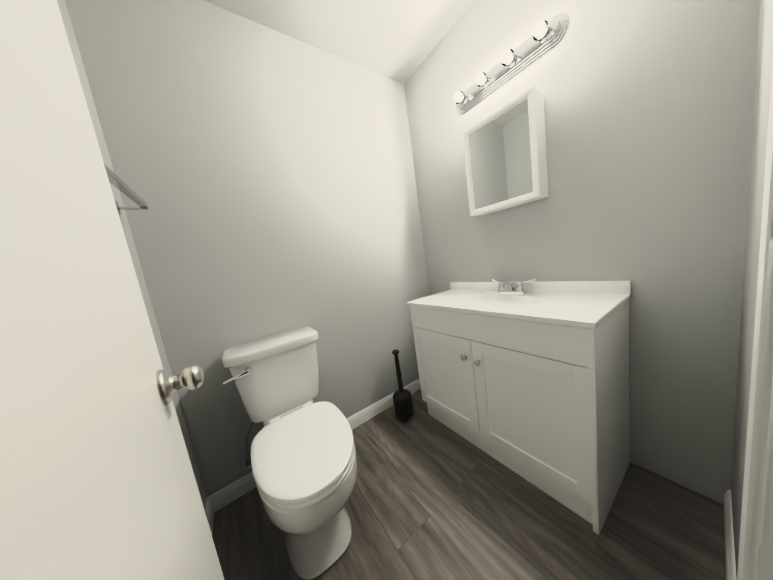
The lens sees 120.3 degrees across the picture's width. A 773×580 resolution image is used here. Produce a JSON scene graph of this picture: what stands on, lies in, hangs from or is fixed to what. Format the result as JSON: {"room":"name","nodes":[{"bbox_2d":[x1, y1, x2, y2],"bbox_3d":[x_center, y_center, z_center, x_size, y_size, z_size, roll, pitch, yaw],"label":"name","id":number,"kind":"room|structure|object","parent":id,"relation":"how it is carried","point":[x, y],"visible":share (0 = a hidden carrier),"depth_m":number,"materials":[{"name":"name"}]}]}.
{"room":"bathroom","nodes":[
{"label":"bathroom","id":0,"kind":"room"},
{"bbox_2d":[0,0,223,579],"bbox_3d":[-0.277,0.101,0.180,0.161,2.024,0.708,-14,9,-38],"label":"door","id":1,"kind":"structure","parent":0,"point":[97,480],"depth_m":0.22,"materials":[{"name":"white painted wood"},{"name":"satin nickel"}]},
{"bbox_2d":[57,0,206,510],"bbox_3d":[-0.246,-0.038,-0.324,0.120,2.440,3.267,-13,9,-33],"label":"wall","id":2,"kind":"structure","parent":0,"point":[74,47],"depth_m":0.90,"materials":[{"name":"grey paint"}]},
{"bbox_2d":[104,164,148,213],"bbox_3d":[-0.864,-0.318,0.680,0.089,0.048,0.483,-13,9,-33],"label":"towel rail","id":3,"kind":"object","parent":2,"relation":"attached to","point":[117,182],"visible":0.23,"depth_m":0.74,"materials":[{"name":"silver metal"}]},
{"bbox_2d":[205,499,213,534],"bbox_3d":[-0.465,1.085,0.508,0.013,0.087,1.434,-13,9,-33],"label":"baseboard","id":4,"kind":"structure","parent":2,"relation":"attached to","point":[209,511],"depth_m":1.05,"materials":[{"name":"white"}]},
{"bbox_2d":[65,0,429,496],"bbox_3d":[-0.405,-0.247,1.469,1.679,2.440,0.120,-13,9,-33],"label":"wall","id":5,"kind":"structure","parent":0,"point":[266,174],"depth_m":1.17,"materials":[{"name":"grey paint"}]},
{"bbox_2d":[207,379,420,511],"bbox_3d":[-0.198,0.909,1.563,1.679,0.087,0.013,-13,9,-33],"label":"baseboard","id":6,"kind":"structure","parent":5,"relation":"attached to","point":[228,494],"depth_m":1.20,"materials":[{"name":"white wood"}]},
{"bbox_2d":[203,0,474,83],"bbox_3d":[0.303,-1.446,0.012,1.919,0.080,3.267,-13,9,-33],"label":"ceiling","id":7,"kind":"structure","parent":0,"point":[398,40],"depth_m":1.26,"materials":[{"name":"white paint"}]},
{"bbox_2d":[212,389,725,579],"bbox_3d":[0.664,1.012,0.330,1.919,0.050,3.267,-13,9,-33],"label":"floor","id":8,"kind":"structure","parent":0,"point":[431,498],"depth_m":0.89,"materials":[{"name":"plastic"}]},
{"bbox_2d":[222,327,356,579],"bbox_3d":[-0.396,0.654,0.981,0.459,0.792,0.736,-13,9,-33],"label":"toilet","id":9,"kind":"object","parent":8,"relation":"on","point":[301,461],"visible":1,"depth_m":0.87,"materials":[{"name":"white ceramic"}]},
{"bbox_2d":[392,349,413,419],"bbox_3d":[0.096,0.656,1.539,0.136,0.506,0.136,-13,9,-33],"label":"toilet brush","id":10,"kind":"object","parent":8,"relation":"on","point":[403,404],"visible":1,"depth_m":1.51,"materials":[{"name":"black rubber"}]},
{"bbox_2d":[407,280,631,534],"bbox_3d":[0.636,0.424,1.250,0.481,0.878,0.944,-13,9,-33],"label":"bathroom vanity","id":11,"kind":"object","parent":8,"relation":"on","point":[532,386],"visible":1,"depth_m":0.95,"materials":[{"name":"white wood"}]},
{"bbox_2d":[491,275,536,293],"bbox_3d":[0.682,-0.024,1.252,0.135,0.100,0.251,-13,9,-33],"label":"faucet","id":12,"kind":"object","parent":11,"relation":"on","point":[504,287],"visible":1,"depth_m":1.23,"materials":[{"name":"silver metal"}]},
{"bbox_2d":[404,0,759,503],"bbox_3d":[1.215,-0.381,0.668,0.120,2.440,3.267,-13,9,-33],"label":"wall","id":13,"kind":"structure","parent":0,"point":[648,107],"depth_m":0.90,"materials":[{"name":"grey paint"}]},
{"bbox_2d":[462,86,548,215],"bbox_3d":[0.630,-0.693,1.206,0.114,0.479,0.377,-13,9,-33],"label":"medicine cabinet mirror","id":14,"kind":"object","parent":13,"relation":"attached to","point":[505,152],"visible":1,"depth_m":1.13,"materials":[{"name":"white mirror"}]},
{"bbox_2d":[454,13,569,115],"bbox_3d":[0.565,-1.134,1.147,0.118,0.120,0.584,-13,9,-33],"label":"vanity light","id":15,"kind":"object","parent":13,"relation":"attached to","point":[546,37],"visible":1,"depth_m":1.08,"materials":[{"name":"silver metal"}]},
{"bbox_2d":[731,0,772,577],"bbox_3d":[0.481,-0.210,0.177,1.679,2.440,0.120,-13,9,-33],"label":"wall","id":16,"kind":"structure","parent":0,"point":[764,60],"depth_m":0.60,"materials":[{"name":"paint"}]},
{"bbox_2d":[723,489,736,579],"bbox_3d":[1.030,0.845,0.664,0.627,0.087,0.013,-13,9,-33],"label":"baseboard","id":17,"kind":"structure","parent":16,"relation":"attached to","point":[730,565],"depth_m":0.71,"materials":[{"name":"white wood"}]},
{"bbox_2d":[737,61,772,579],"bbox_3d":[0.304,0.000,0.062,0.890,2.108,0.152,-13,9,-33],"label":"door frame","id":18,"kind":"structure","parent":16,"relation":"attached to","point":[755,559],"depth_m":0.37,"materials":[{"name":"white wood"}]}
]}

